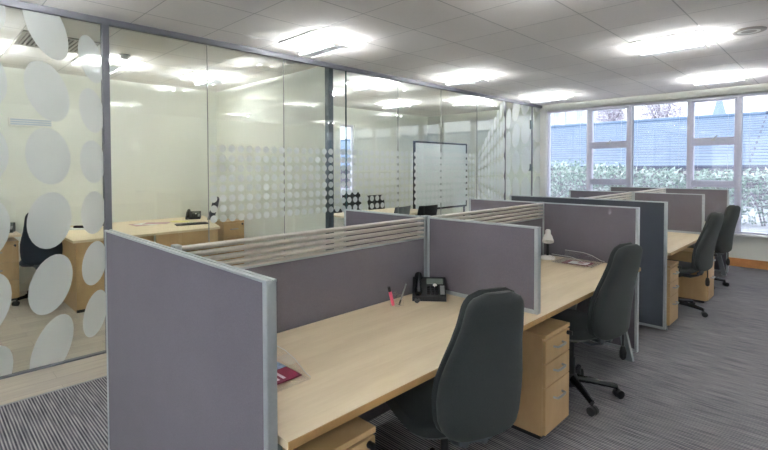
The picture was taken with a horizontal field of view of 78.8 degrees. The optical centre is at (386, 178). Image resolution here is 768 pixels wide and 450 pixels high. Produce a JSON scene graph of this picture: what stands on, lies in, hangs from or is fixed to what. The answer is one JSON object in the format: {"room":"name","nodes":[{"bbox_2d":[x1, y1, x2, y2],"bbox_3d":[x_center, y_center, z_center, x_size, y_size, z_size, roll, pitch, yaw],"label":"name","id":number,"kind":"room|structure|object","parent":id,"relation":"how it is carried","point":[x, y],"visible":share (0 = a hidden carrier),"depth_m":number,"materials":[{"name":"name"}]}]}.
{"room":"open-plan office","nodes":[
{"label":"open-plan office","id":0,"kind":"room"},
{"bbox_2d":[0,290,106,404],"bbox_3d":[-1.868,1.429,6.039,3.424,0.099,11.709,1,2,44],"label":"floor","id":1,"kind":"structure","parent":0,"point":[20,330],"depth_m":3.82,"materials":[{"name":"brown wood"}]},
{"bbox_2d":[0,237,19,300],"bbox_3d":[-4.514,1.056,5.369,0.494,0.690,0.420,1,2,44],"label":"drawer pedestal","id":2,"kind":"object","parent":1,"relation":"on","point":[9,254],"visible":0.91,"depth_m":5.33,"materials":[{"name":"brown wood"}]},
{"bbox_2d":[8,231,20,237],"bbox_3d":[-4.870,1.028,5.017,0.520,0.765,1.460,1,2,44],"label":"office desk","id":3,"kind":"object","parent":1,"relation":"on","point":[14,234],"visible":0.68,"depth_m":5.33,"materials":[{"name":"brown wood"}]},
{"bbox_2d":[9,222,15,232],"bbox_3d":[-4.499,0.562,5.484,0.200,0.141,0.243,-1,2,-31],"label":"desk phone","id":4,"kind":"object","parent":3,"relation":"on","point":[12,224],"visible":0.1,"depth_m":5.55,"materials":[{"name":"black plastic"}]},
{"bbox_2d":[11,213,62,305],"bbox_3d":[-3.873,0.870,5.327,0.619,1.060,0.724,-1,2,-28],"label":"chair","id":5,"kind":"object","parent":1,"relation":"on","point":[31,255],"visible":0.43,"depth_m":5.06,"materials":[{"name":"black fabric"}]},
{"bbox_2d":[62,216,219,312],"bbox_3d":[-3.063,0.997,6.129,1.540,0.765,2.080,1,2,44],"label":"office desk","id":6,"kind":"object","parent":1,"relation":"on","point":[76,243],"visible":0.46,"depth_m":5.47,"materials":[{"name":"brown wood"}]},
{"bbox_2d":[175,222,207,225],"bbox_3d":[-2.591,0.599,6.230,0.400,0.023,0.140,-1,2,-36],"label":"keyboard","id":7,"kind":"object","parent":6,"relation":"on","point":[191,223],"visible":0.99,"depth_m":6.17,"materials":[{"name":"black plastic"}]},
{"bbox_2d":[185,209,200,219],"bbox_3d":[-2.857,0.524,6.917,0.200,0.141,0.243,-1,1,-18],"label":"desk phone","id":8,"kind":"object","parent":6,"relation":"on","point":[190,214],"visible":1,"depth_m":6.91,"materials":[{"name":"black plastic"}]},
{"bbox_3d":[-3.262,0.610,6.217,0.300,0.004,0.210,1,2,44],"label":"brochure","id":9,"kind":"object","parent":6,"relation":"on","visible":0},
{"bbox_3d":[-3.178,0.604,6.260,0.300,0.004,0.210,0,1,16],"label":"brochure","id":10,"kind":"object","parent":9,"relation":"on","visible":0},
{"bbox_2d":[144,222,169,223],"bbox_3d":[-3.094,0.599,6.303,0.300,0.004,0.210,0,1,-11],"label":"brochure","id":11,"kind":"object","parent":10,"relation":"on","point":[147,222],"visible":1,"depth_m":6.27,"materials":[{"name":"white paper"}]},
{"bbox_2d":[207,197,219,219],"bbox_3d":[-2.846,0.814,6.920,0.724,1.090,0.619,-1,1,-20],"label":"chair","id":12,"kind":"object","parent":1,"relation":"on","point":[216,203],"visible":0.15,"depth_m":6.88,"materials":[{"name":"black fabric"}]},
{"bbox_2d":[215,218,243,265],"bbox_3d":[-2.357,0.987,6.981,0.434,0.740,0.325,1,2,44],"label":"drawer pedestal","id":13,"kind":"object","parent":1,"relation":"on","point":[229,230],"visible":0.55,"depth_m":6.83,"materials":[{"name":"brown wood"}]},
{"bbox_2d":[334,206,343,248],"bbox_3d":[-1.313,0.901,8.558,0.612,0.770,0.900,1,2,44],"label":"base cabinet","id":14,"kind":"object","parent":1,"relation":"on","point":[338,222],"visible":0.05,"depth_m":8.58,"materials":[{"name":"beige wood"}]},
{"bbox_2d":[342,192,360,209],"bbox_3d":[-0.512,0.790,8.764,0.539,1.041,0.462,1,2,44],"label":"chair","id":15,"kind":"object","parent":1,"relation":"on","point":[352,203],"visible":0.12,"depth_m":8.93,"materials":[{"name":"black fabric"}]},
{"bbox_2d":[334,208,417,217],"bbox_3d":[-0.063,0.956,8.243,1.000,0.730,1.800,1,2,44],"label":"meeting table","id":16,"kind":"object","parent":1,"relation":"on","point":[387,210],"visible":0.04,"depth_m":8.38,"materials":[{"name":"brown wood"}]},
{"bbox_2d":[367,195,384,209],"bbox_3d":[-0.065,0.816,9.292,0.539,0.961,0.462,1,2,44],"label":"chair","id":17,"kind":"object","parent":1,"relation":"on","point":[369,201],"visible":0.2,"depth_m":9.43,"materials":[{"name":"black fabric"}]},
{"bbox_2d":[394,205,410,214],"bbox_3d":[0.095,0.888,7.563,0.539,0.901,0.462,1,2,34],"label":"chair","id":18,"kind":"object","parent":1,"relation":"on","point":[406,209],"visible":0.2,"depth_m":7.37,"materials":[{"name":"grey"}]},
{"bbox_2d":[417,205,437,215],"bbox_3d":[0.579,0.885,8.055,0.462,0.881,0.539,-1,2,-41],"label":"chair","id":19,"kind":"object","parent":1,"relation":"on","point":[431,210],"visible":0.26,"depth_m":7.83,"materials":[{"name":"black fabric"}]},
{"bbox_2d":[413,141,466,219],"bbox_3d":[1.153,0.266,9.680,0.560,2.035,1.760,1,2,44],"label":"whiteboard","id":20,"kind":"object","parent":1,"relation":"on","point":[418,146],"visible":0.51,"depth_m":9.61,"materials":[{"name":"white plastic"}]},
{"bbox_2d":[0,375,106,406],"bbox_3d":[-0.646,1.409,4.839,0.014,0.013,11.709,1,2,44],"label":"trim","id":21,"kind":"structure","parent":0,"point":[106,375],"depth_m":3.18,"materials":[{"name":"beige wood"}]},
{"bbox_2d":[0,67,426,282],"bbox_3d":[-3.136,-0.093,7.244,0.120,2.890,11.709,1,2,44],"label":"wall","id":22,"kind":"structure","parent":0,"point":[159,153],"depth_m":6.84,"materials":[{"name":"beige paint"}]},
{"bbox_2d":[19,282,30,290],"bbox_3d":[-4.972,1.353,5.308,0.015,0.100,6.320,1,2,44],"label":"baseboard","id":23,"kind":"structure","parent":22,"relation":"attached to","point":[23,286],"depth_m":5.79,"materials":[{"name":"white paint"}]},
{"bbox_2d":[8,117,52,127],"bbox_3d":[-4.420,-0.701,5.819,0.026,0.100,0.450,1,2,44],"label":"air vent","id":24,"kind":"object","parent":22,"relation":"in","point":[12,121],"visible":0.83,"depth_m":5.80,"materials":[{"name":"white plastic"}]},
{"bbox_2d":[340,124,353,197],"bbox_3d":[-0.832,-0.361,9.594,0.050,1.500,0.400,1,2,44],"label":"window","id":25,"kind":"structure","parent":22,"relation":"in","point":[351,127],"depth_m":9.69,"materials":[{"name":"paint"}]},
{"bbox_2d":[216,67,325,263],"bbox_3d":[-1.691,-0.006,6.602,2.844,2.740,0.085,1,2,44],"label":"wall partition","id":26,"kind":"structure","parent":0,"point":[251,114],"depth_m":6.35,"materials":[{"name":"beige paint"}]},
{"bbox_2d":[325,68,333,249],"bbox_3d":[-0.674,0.017,5.564,0.073,2.740,0.067,1,2,44],"label":"trim","id":27,"kind":"structure","parent":26,"relation":"attached to","point":[328,71],"depth_m":5.53,"materials":[{"name":"grey metal"}]},
{"bbox_2d":[0,0,767,116],"bbox_3d":[0.433,-1.314,3.707,10.090,0.001,11.909,1,2,44],"label":"ceiling","id":28,"kind":"structure","parent":0,"point":[315,14],"depth_m":4.58,"materials":[{"name":"tile"}]},
{"bbox_2d":[0,41,11,53],"bbox_3d":[-4.072,-1.313,4.543,0.610,0.165,0.610,1,2,44],"label":"ceiling light","id":29,"kind":"object","parent":28,"relation":"attached to","point":[4,45],"visible":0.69,"depth_m":4.79,"materials":[{"name":"white plastic"}]},
{"bbox_2d":[13,30,99,53],"bbox_3d":[-3.209,-1.319,4.551,0.600,0.015,0.600,1,2,44],"label":"ceiling vent","id":30,"kind":"object","parent":28,"relation":"in","point":[24,38],"visible":0.39,"depth_m":4.50,"materials":[{"name":"metal"}]},
{"bbox_2d":[71,58,80,63],"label":"ceiling light","id":31,"kind":"object","parent":28,"relation":"attached to","point":[77,61],"depth_m":5.44,"materials":[{"name":"white plastic"}]},
{"bbox_2d":[119,54,130,59],"bbox_3d":[-2.825,-1.315,5.050,0.116,0.048,0.116,1,2,44],"label":"smoke detector","id":32,"kind":"object","parent":28,"relation":"attached to","point":[122,56],"visible":1,"depth_m":5.02,"materials":[{"name":"white plastic"}]},
{"bbox_2d":[109,57,145,73],"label":"ceiling light","id":33,"kind":"object","parent":28,"relation":"attached to","point":[116,64],"depth_m":5.56,"materials":[{"name":"white plastic"}]},
{"bbox_2d":[179,70,241,86],"bbox_3d":[-2.363,-1.359,6.284,0.610,0.165,0.610,1,2,44],"label":"ceiling light","id":34,"kind":"object","parent":28,"relation":"attached to","point":[213,78],"visible":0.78,"depth_m":6.36,"materials":[{"name":"white plastic"}]},
{"bbox_2d":[279,30,365,57],"bbox_3d":[-0.621,-1.322,4.575,0.610,0.165,0.610,1,2,44],"label":"ceiling light","id":35,"kind":"object","parent":28,"relation":"attached to","point":[315,43],"visible":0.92,"depth_m":4.62,"materials":[{"name":"white plastic"}]},
{"bbox_2d":[342,77,400,91],"bbox_3d":[-0.210,-1.375,6.735,0.610,0.165,0.610,1,2,44],"label":"ceiling light","id":36,"kind":"object","parent":28,"relation":"attached to","point":[369,83],"visible":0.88,"depth_m":6.82,"materials":[{"name":"white plastic"}]},
{"bbox_2d":[0,0,767,115],"bbox_3d":[0.436,-1.317,3.704,9.900,0.006,11.709,1,2,44],"label":"grid","id":37,"kind":"object","parent":28,"relation":"attached to","point":[45,0],"visible":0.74,"depth_m":4.63,"materials":[{"name":"white metal"}]},
{"bbox_2d":[374,100,418,109],"bbox_3d":[0.201,-1.429,8.895,0.610,0.165,0.610,1,2,44],"label":"ceiling light","id":38,"kind":"object","parent":28,"relation":"attached to","point":[394,104],"visible":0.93,"depth_m":9.01,"materials":[{"name":"white plastic"}]},
{"bbox_2d":[374,100,418,105],"bbox_3d":[0.201,-1.473,8.893,0.610,0.077,0.610,1,2,44],"label":"tray","id":39,"kind":"object","parent":38,"relation":"on","point":[395,102],"depth_m":9.08,"materials":[{"name":"white plastic"}]},
{"bbox_2d":[436,70,496,86],"bbox_3d":[1.088,-1.368,6.315,0.610,0.165,0.610,1,2,44],"label":"ceiling light","id":40,"kind":"object","parent":28,"relation":"attached to","point":[467,77],"visible":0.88,"depth_m":6.40,"materials":[{"name":"white plastic"}]},
{"bbox_2d":[436,70,496,80],"bbox_3d":[1.088,-1.412,6.314,0.610,0.077,0.610,1,2,44],"label":"tray","id":41,"kind":"object","parent":40,"relation":"on","point":[471,74],"depth_m":6.45,"materials":[{"name":"white plastic"}]},
{"bbox_2d":[447,96,490,106],"bbox_3d":[1.499,-1.421,8.475,0.610,0.165,0.610,1,2,44],"label":"ceiling light","id":42,"kind":"object","parent":28,"relation":"attached to","point":[472,100],"visible":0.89,"depth_m":8.57,"materials":[{"name":"white plastic"}]},
{"bbox_2d":[447,96,490,102],"bbox_3d":[1.499,-1.465,8.474,0.610,0.077,0.610,1,2,44],"label":"tray","id":43,"kind":"object","parent":42,"relation":"on","point":[465,99],"depth_m":8.69,"materials":[{"name":"white plastic"}]},
{"bbox_2d":[523,92,572,103],"bbox_3d":[2.797,-1.414,8.056,0.610,0.165,0.610,1,2,44],"label":"ceiling light","id":44,"kind":"object","parent":28,"relation":"attached to","point":[556,96],"visible":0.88,"depth_m":8.15,"materials":[{"name":"white plastic"}]},
{"bbox_2d":[523,92,572,99],"bbox_3d":[2.797,-1.458,8.055,0.610,0.077,0.610,1,2,44],"label":"tray","id":45,"kind":"object","parent":44,"relation":"on","point":[556,94],"depth_m":8.24,"materials":[{"name":"white plastic"}]},
{"bbox_2d":[629,30,715,57],"bbox_3d":[2.828,-1.330,4.608,0.610,0.165,0.610,1,2,44],"label":"ceiling light","id":46,"kind":"object","parent":28,"relation":"attached to","point":[695,40],"visible":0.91,"depth_m":4.66,"materials":[{"name":"white plastic"}]},
{"bbox_2d":[689,70,750,86],"bbox_3d":[4.537,-1.376,6.349,0.610,0.165,0.610,1,2,44],"label":"ceiling light","id":47,"kind":"object","parent":28,"relation":"attached to","point":[735,76],"visible":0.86,"depth_m":6.43,"materials":[{"name":"white plastic"}]},
{"bbox_2d":[731,26,766,34],"bbox_3d":[3.257,-1.324,4.193,0.256,0.016,0.256,1,2,44],"label":"ceiling vent","id":48,"kind":"object","parent":28,"relation":"attached to","point":[755,29],"visible":1,"depth_m":4.16,"materials":[{"name":"metal"}]},
{"bbox_2d":[737,29,760,33],"bbox_3d":[3.257,-1.325,4.193,0.170,0.011,0.170,1,2,44],"label":"grille","id":49,"kind":"object","parent":48,"relation":"attached to","point":[748,31],"depth_m":4.19,"materials":[{"name":"white metal"}]},
{"bbox_2d":[0,265,767,449],"bbox_3d":[1.665,1.505,2.572,6.473,0.100,11.709,1,2,44],"label":"floor","id":50,"kind":"structure","parent":0,"point":[699,383],"depth_m":3.02,"materials":[{"name":"carpet"}]},
{"bbox_2d":[104,229,277,449],"bbox_3d":[-0.888,0.862,1.902,1.576,1.170,0.036,1,2,44],"label":"screen","id":51,"kind":"object","parent":50,"relation":"on","point":[191,339],"visible":1,"depth_m":1.73,"materials":[{"name":"grey fabric"}]},
{"bbox_2d":[0,0,541,379],"bbox_3d":[-1.006,0.028,5.156,0.060,2.740,11.709,1,2,44],"label":"glass","id":52,"kind":"object","parent":50,"relation":"on","point":[47,154],"visible":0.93,"depth_m":3.78,"materials":[{"name":"clear glass"}]},
{"bbox_2d":[171,215,426,421],"bbox_3d":[-0.309,0.839,2.492,0.048,1.166,1.602,1,2,44],"label":"screen","id":53,"kind":"object","parent":50,"relation":"on","point":[313,287],"visible":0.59,"depth_m":2.49,"materials":[{"name":"grey fabric"}]},
{"bbox_2d":[282,416,375,449],"bbox_3d":[-0.341,1.181,1.754,0.614,0.597,0.315,1,2,44],"label":"drawer pedestal","id":54,"kind":"object","parent":50,"relation":"on","point":[356,433],"visible":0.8,"depth_m":1.62,"materials":[{"name":"brown wood"}]},
{"bbox_2d":[344,209,418,246],"bbox_3d":[-0.038,0.820,3.355,0.767,1.160,0.036,1,2,44],"label":"screen","id":55,"kind":"object","parent":50,"relation":"on","point":[351,217],"visible":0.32,"depth_m":3.40,"materials":[{"name":"grey fabric"}]},
{"bbox_2d":[277,294,545,449],"bbox_3d":[0.006,1.103,2.209,0.794,0.730,1.625,1,2,44],"label":"desk","id":56,"kind":"object","parent":50,"relation":"on","point":[357,361],"visible":0.69,"depth_m":1.92,"materials":[{"name":"brown wood"}]},
{"bbox_2d":[277,346,310,376],"bbox_3d":[-0.490,0.713,1.762,0.330,0.069,0.263,1,2,44],"label":"tray","id":57,"kind":"object","parent":56,"relation":"on","point":[277,346],"visible":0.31,"depth_m":1.80,"materials":[{"name":"clear plastic"}]},
{"bbox_2d":[277,362,301,384],"bbox_3d":[-0.446,0.742,1.786,0.210,0.003,0.150,1,2,44],"label":"leaflet","id":58,"kind":"object","parent":57,"relation":"in","point":[284,374],"visible":0.39,"depth_m":1.77,"materials":[{"name":"red paper"}]},
{"bbox_2d":[277,362,285,369],"bbox_3d":[-0.452,0.739,1.855,0.105,0.001,0.060,1,2,44],"label":"picture","id":59,"kind":"object","parent":58,"relation":"on","point":[280,366],"depth_m":1.84},
{"bbox_2d":[412,272,445,302],"bbox_3d":[0.260,0.652,2.817,0.200,0.141,0.243,0,1,4],"label":"desk phone","id":60,"kind":"object","parent":56,"relation":"on","point":[433,289],"visible":1,"depth_m":2.80,"materials":[{"name":"black plastic"}]},
{"bbox_2d":[427,217,540,314],"bbox_3d":[0.548,0.488,2.770,0.767,0.470,0.036,1,2,44],"label":"screen","id":61,"kind":"object","parent":56,"relation":"on","point":[471,256],"visible":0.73,"depth_m":2.72,"materials":[{"name":"grey fabric"}]},
{"bbox_3d":[0.062,0.689,2.667,0.056,0.075,0.056,1,2,44],"label":"pot","id":62,"kind":"object","parent":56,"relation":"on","visible":0},
{"bbox_2d":[387,286,394,305],"bbox_3d":[0.029,0.668,2.659,0.044,0.110,0.019,-1,1,-15],"label":"pen","id":63,"kind":"object","parent":62,"relation":"in","point":[389,288],"visible":1,"depth_m":2.65,"materials":[{"name":"pink"}]},
{"bbox_2d":[398,284,406,304],"bbox_3d":[0.094,0.661,2.670,0.051,0.122,0.010,0,1,-15],"label":"ballpoint pen","id":64,"kind":"object","parent":62,"relation":"in","point":[405,284],"visible":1,"depth_m":2.67,"materials":[{"name":"grey plastic"}]},
{"bbox_2d":[386,287,523,449],"bbox_3d":[0.311,0.936,2.046,0.601,1.070,0.746,-1,1,-22],"label":"chair","id":65,"kind":"object","parent":50,"relation":"on","point":[474,393],"visible":1,"depth_m":1.75,"materials":[{"name":"grey fabric"}]},
{"bbox_2d":[423,202,543,254],"bbox_3d":[0.838,0.807,3.660,0.048,1.166,1.652,1,2,44],"label":"screen","id":66,"kind":"object","parent":50,"relation":"on","point":[538,220],"visible":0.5,"depth_m":3.84,"materials":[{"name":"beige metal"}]},
{"bbox_2d":[512,318,572,438],"bbox_3d":[0.790,1.152,2.866,0.614,0.597,0.315,1,2,44],"label":"drawer pedestal","id":67,"kind":"object","parent":50,"relation":"on","point":[544,399],"visible":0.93,"depth_m":2.63,"materials":[{"name":"brown wood"}]},
{"bbox_2d":[469,198,639,351],"bbox_3d":[1.434,0.792,4.268,1.600,1.155,0.036,1,2,44],"label":"screen","id":68,"kind":"object","parent":50,"relation":"on","point":[594,230],"visible":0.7,"depth_m":3.96,"materials":[{"name":"grey fabric"}]},
{"bbox_2d":[510,195,667,329],"bbox_3d":[2.007,0.789,4.851,1.600,1.180,0.036,1,2,44],"label":"screen","id":69,"kind":"object","parent":50,"relation":"on","point":[653,214],"visible":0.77,"depth_m":4.37,"materials":[{"name":"fabric"}]},
{"bbox_2d":[540,256,640,361],"bbox_3d":[1.149,1.072,3.373,0.794,0.730,1.629,1,2,44],"label":"desk","id":70,"kind":"object","parent":50,"relation":"on","point":[563,285],"visible":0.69,"depth_m":3.26,"materials":[{"name":"brown wood"}]},
{"bbox_2d":[541,229,554,259],"bbox_3d":[1.385,0.561,4.011,0.138,0.260,0.160,1,2,44],"label":"desk lamp","id":71,"kind":"object","parent":70,"relation":"on","point":[547,238],"visible":0.97,"depth_m":3.99,"materials":[{"name":"white plastic"}]},
{"bbox_2d":[555,250,603,266],"bbox_3d":[1.586,0.657,3.862,0.330,0.069,0.263,1,2,44],"label":"tray","id":72,"kind":"object","parent":70,"relation":"on","point":[568,250],"visible":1,"depth_m":3.85,"materials":[{"name":"clear plastic"}]},
{"bbox_2d":[562,260,593,265],"bbox_3d":[1.569,0.688,3.823,0.210,0.004,0.150,1,2,41],"label":"leaflet","id":73,"kind":"object","parent":72,"relation":"in","point":[566,261],"visible":1,"depth_m":3.82,"materials":[{"name":"white paper"}]},
{"bbox_2d":[568,261,589,264],"bbox_3d":[1.574,0.686,3.809,0.145,0.001,0.113,1,2,41],"label":"picture","id":74,"kind":"object","parent":73,"relation":"on","point":[569,262],"depth_m":3.81,"materials":[{"name":"white paper"}]},
{"bbox_2d":[550,242,642,416],"bbox_3d":[1.268,0.913,3.095,0.644,1.060,0.678,0,1,7],"label":"chair","id":75,"kind":"object","parent":50,"relation":"on","point":[607,318],"visible":0.86,"depth_m":2.83,"materials":[{"name":"grey fabric"}]},
{"bbox_2d":[569,190,627,199],"bbox_3d":[2.849,0.742,6.296,0.767,1.160,0.036,1,2,44],"label":"screen","id":76,"kind":"object","parent":50,"relation":"on","point":[572,193],"visible":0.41,"depth_m":6.34,"materials":[{"name":"grey fabric"}]},
{"bbox_2d":[579,191,632,199],"bbox_3d":[2.583,0.760,5.437,0.048,1.166,1.590,1,2,44],"label":"screen","id":77,"kind":"object","parent":50,"relation":"on","point":[629,196],"visible":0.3,"depth_m":5.62,"materials":[{"name":"grey fabric"}]},
{"bbox_2d":[632,187,665,192],"bbox_3d":[3.692,0.731,6.567,0.048,1.166,1.558,1,2,44],"label":"screen","id":78,"kind":"object","parent":50,"relation":"on","point":[662,190],"visible":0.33,"depth_m":6.73,"materials":[{"name":"grey fabric"}]},
{"bbox_2d":[610,186,728,271],"bbox_3d":[4.256,0.723,7.141,1.600,1.170,0.036,1,2,44],"label":"screen","id":79,"kind":"object","parent":50,"relation":"on","point":[716,200],"visible":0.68,"depth_m":6.71,"materials":[{"name":"grey fabric"}]},
{"bbox_2d":[666,260,681,325],"bbox_3d":[2.559,1.104,4.653,0.614,0.597,0.315,1,2,44],"label":"drawer pedestal","id":80,"kind":"object","parent":50,"relation":"on","point":[673,267],"visible":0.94,"depth_m":4.42,"materials":[{"name":"brown wood"}]},
{"bbox_2d":[662,232,699,330],"bbox_3d":[2.894,1.025,5.150,0.794,0.730,1.601,1,2,44],"label":"desk","id":81,"kind":"object","parent":50,"relation":"on","point":[676,242],"visible":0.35,"depth_m":4.95,"materials":[{"name":"brown wood"}]},
{"bbox_2d":[633,192,704,233],"bbox_3d":[3.436,0.410,5.711,0.767,0.470,0.036,1,2,44],"label":"screen","id":82,"kind":"object","parent":81,"relation":"on","point":[686,212],"visible":0.6,"depth_m":5.58,"materials":[{"name":"grey fabric"}]},
{"bbox_2d":[667,248,716,302],"bbox_3d":[3.474,1.101,5.457,0.614,0.560,0.315,1,2,44],"label":"drawer pedestal","id":83,"kind":"object","parent":50,"relation":"on","point":[694,288],"visible":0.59,"depth_m":5.28,"materials":[{"name":"brown wood"}]},
{"bbox_2d":[667,212,723,317],"bbox_3d":[3.091,0.861,4.886,0.638,1.070,0.711,-1,2,-38],"label":"chair","id":84,"kind":"object","parent":50,"relation":"on","point":[704,248],"visible":0.77,"depth_m":4.63,"materials":[{"name":"grey fabric"}]},
{"bbox_2d":[687,205,740,288],"bbox_3d":[4.085,0.841,6.010,0.675,1.050,0.648,0,1,17],"label":"chair","id":85,"kind":"object","parent":50,"relation":"on","point":[724,243],"visible":0.6,"depth_m":5.70,"materials":[{"name":"grey fabric"}]},
{"bbox_2d":[705,221,726,275],"bbox_3d":[3.999,0.995,6.276,0.794,0.730,1.547,1,2,44],"label":"desk","id":86,"kind":"object","parent":50,"relation":"on","point":[719,258],"visible":0.02,"depth_m":6.55,"materials":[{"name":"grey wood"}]},
{"bbox_2d":[427,83,767,260],"bbox_3d":[4.610,-0.128,7.983,9.900,2.890,0.200,1,2,44],"label":"wall","id":87,"kind":"structure","parent":0,"point":[471,129],"depth_m":9.79,"materials":[{"name":"beige paint"}]},
{"bbox_2d":[540,110,547,195],"bbox_3d":[3.139,-0.284,9.284,0.125,2.144,0.120,1,2,44],"label":"trim","id":88,"kind":"structure","parent":87,"relation":"attached to","point":[543,113],"depth_m":9.23,"materials":[{"name":"white paint"}]},
{"bbox_2d":[547,114,550,195],"bbox_3d":[3.512,-0.263,9.002,0.800,2.114,0.080,1,2,44],"label":"window frame","id":89,"kind":"structure","parent":87,"relation":"in","point":[549,115],"depth_m":9.25,"materials":[{"name":"paint"}]},
{"bbox_2d":[547,109,587,196],"bbox_3d":[3.456,-0.261,8.945,0.776,2.074,0.028,1,2,44],"label":"blind","id":90,"kind":"object","parent":87,"relation":"attached to","point":[583,110],"visible":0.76,"depth_m":8.93,"materials":[{"name":"paint"}]},
{"bbox_2d":[590,107,627,190],"bbox_3d":[4.029,-0.250,8.448,0.715,2.114,0.148,1,2,44],"label":"window","id":91,"kind":"structure","parent":87,"relation":"in","point":[612,144],"depth_m":8.49,"materials":[{"name":"paint"}]},
{"bbox_2d":[588,105,628,190],"bbox_3d":[3.996,-0.249,8.415,0.691,2.074,0.028,1,2,44],"label":"blind","id":92,"kind":"object","parent":91,"relation":"attached to","point":[595,109],"visible":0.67,"depth_m":8.39,"materials":[{"name":"paint"}]},
{"bbox_2d":[632,106,633,185],"bbox_3d":[4.623,-0.239,7.912,0.885,2.114,0.080,1,2,44],"label":"window","id":93,"kind":"structure","parent":87,"relation":"in","point":[633,106],"depth_m":8.19,"materials":[{"name":"paint"}]},
{"bbox_2d":[549,91,767,233],"bbox_3d":[5.619,-0.227,6.921,6.976,2.134,0.120,1,2,44],"label":"trim","id":94,"kind":"structure","parent":87,"relation":"attached to","point":[739,137],"depth_m":7.55,"materials":[{"name":"paint"}]},
{"bbox_2d":[630,100,688,187],"bbox_3d":[4.567,-0.237,7.855,0.861,2.074,0.028,1,2,44],"label":"blind","id":95,"kind":"object","parent":87,"relation":"attached to","point":[666,103],"visible":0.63,"depth_m":7.84,"materials":[{"name":"paint"}]},
{"bbox_2d":[691,98,736,232],"bbox_3d":[5.147,-0.226,7.350,0.650,2.114,0.148,1,2,44],"label":"window","id":96,"kind":"structure","parent":87,"relation":"in","point":[699,142],"depth_m":7.34,"materials":[{"name":"paint"}]},
{"bbox_2d":[690,96,738,231],"bbox_3d":[5.115,-0.225,7.317,0.626,2.074,0.028,1,2,44],"label":"blind","id":97,"kind":"object","parent":96,"relation":"attached to","point":[725,98],"visible":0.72,"depth_m":7.28,"materials":[{"name":"paint"}]},
{"bbox_2d":[729,257,767,269],"bbox_3d":[5.580,1.279,6.915,6.976,0.125,0.020,1,2,44],"label":"baseboard","id":98,"kind":"structure","parent":87,"relation":"attached to","point":[757,264],"depth_m":7.02,"materials":[{"name":"brown wood"}]},
{"bbox_2d":[734,233,767,238],"bbox_3d":[5.628,0.857,6.961,6.986,0.035,0.270,1,2,44],"label":"windowsill","id":99,"kind":"structure","parent":87,"relation":"attached to","point":[735,234],"depth_m":6.96,"materials":[{"name":"white paint"}]},
{"bbox_2d":[740,97,767,235],"bbox_3d":[5.742,-0.214,6.814,0.950,2.114,0.080,1,2,44],"label":"window","id":100,"kind":"structure","parent":87,"relation":"in","point":[742,97],"depth_m":7.11,"materials":[{"name":"paint"}]},
{"bbox_2d":[738,93,767,234],"bbox_3d":[5.686,-0.213,6.757,0.926,2.074,0.028,1,2,44],"label":"blind","id":101,"kind":"object","parent":100,"relation":"attached to","point":[748,199],"visible":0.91,"depth_m":6.97,"materials":[{"name":"paint"}]},
{"label":"outside","id":102,"kind":"structure","parent":0,"visible":0},
{"bbox_2d":[637,103,685,119],"bbox_3d":[16.011,-2.128,27.277,2.640,5.906,2.640,1,2,44],"label":"tree","id":103,"kind":"object","parent":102,"point":[667,109],"visible":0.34,"depth_m":26.82,"materials":[{"name":"grey plant"}]},
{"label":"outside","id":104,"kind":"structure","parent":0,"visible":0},
{"bbox_2d":[595,109,626,121],"bbox_3d":[14.087,-2.161,29.171,2.034,5.886,2.053,1,2,44],"label":"tree","id":105,"kind":"object","parent":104,"point":[616,115],"visible":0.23,"depth_m":28.79,"materials":[{"name":"grey plant"}]},
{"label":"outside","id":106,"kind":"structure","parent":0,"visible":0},
{"bbox_2d":[712,101,725,113],"bbox_3d":[47.361,-6.452,66.471,2.100,12.500,2.100,1,2,44],"label":"spire","id":107,"kind":"object","parent":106,"point":[719,104],"visible":0.22,"depth_m":65.94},
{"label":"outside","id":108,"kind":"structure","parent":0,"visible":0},
{"bbox_2d":[341,188,767,232],"bbox_3d":[7.609,0.968,10.563,60.000,0.200,7.541,1,2,44],"label":"ground","id":109,"kind":"structure","parent":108,"point":[743,228],"depth_m":9.21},
{"bbox_2d":[550,159,585,196],"bbox_3d":[4.502,0.193,11.662,1.144,1.386,0.935,1,2,44],"label":"shrub","id":110,"kind":"object","parent":109,"relation":"on","point":[556,188],"visible":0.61,"depth_m":11.52,"materials":[{"name":"green plant"}]},
{"bbox_2d":[583,162,639,190],"bbox_3d":[5.256,0.244,10.927,1.152,1.326,0.913,1,2,44],"label":"shrub","id":111,"kind":"object","parent":109,"relation":"on","point":[595,171],"visible":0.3,"depth_m":10.88,"materials":[{"name":"green plant"}]},
{"bbox_2d":[633,166,685,187],"bbox_3d":[5.961,0.318,10.227,1.140,1.214,0.928,1,2,44],"label":"shrub","id":112,"kind":"object","parent":109,"relation":"on","point":[646,173],"visible":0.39,"depth_m":10.12,"materials":[{"name":"green plant"}]},
{"bbox_2d":[677,168,744,217],"bbox_3d":[6.641,0.351,9.565,1.147,1.163,0.932,1,2,44],"label":"shrub","id":113,"kind":"object","parent":109,"relation":"on","point":[713,176],"visible":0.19,"depth_m":9.40,"materials":[{"name":"green plant"}]},
{"bbox_2d":[733,167,767,225],"bbox_3d":[7.326,0.363,8.893,1.127,1.195,0.928,1,2,44],"label":"shrub","id":114,"kind":"object","parent":109,"relation":"on","point":[756,189],"visible":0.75,"depth_m":8.99,"materials":[{"name":"green plant"}]},
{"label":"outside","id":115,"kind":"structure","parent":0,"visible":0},
{"bbox_2d":[551,109,619,124],"bbox_3d":[15.783,-3.219,37.148,3.600,7.600,6.600,1,2,44],"label":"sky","id":116,"kind":"structure","parent":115,"point":[577,117],"depth_m":35.03,"materials":[{"name":"white"}]},
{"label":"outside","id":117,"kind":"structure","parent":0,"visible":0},
{"bbox_2d":[341,111,767,206],"bbox_3d":[13.259,-0.634,16.286,49.000,3.460,8.432,1,2,44],"label":"outbuilding","id":118,"kind":"structure","parent":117,"point":[752,118],"depth_m":16.47,"materials":[{"name":"metal"}]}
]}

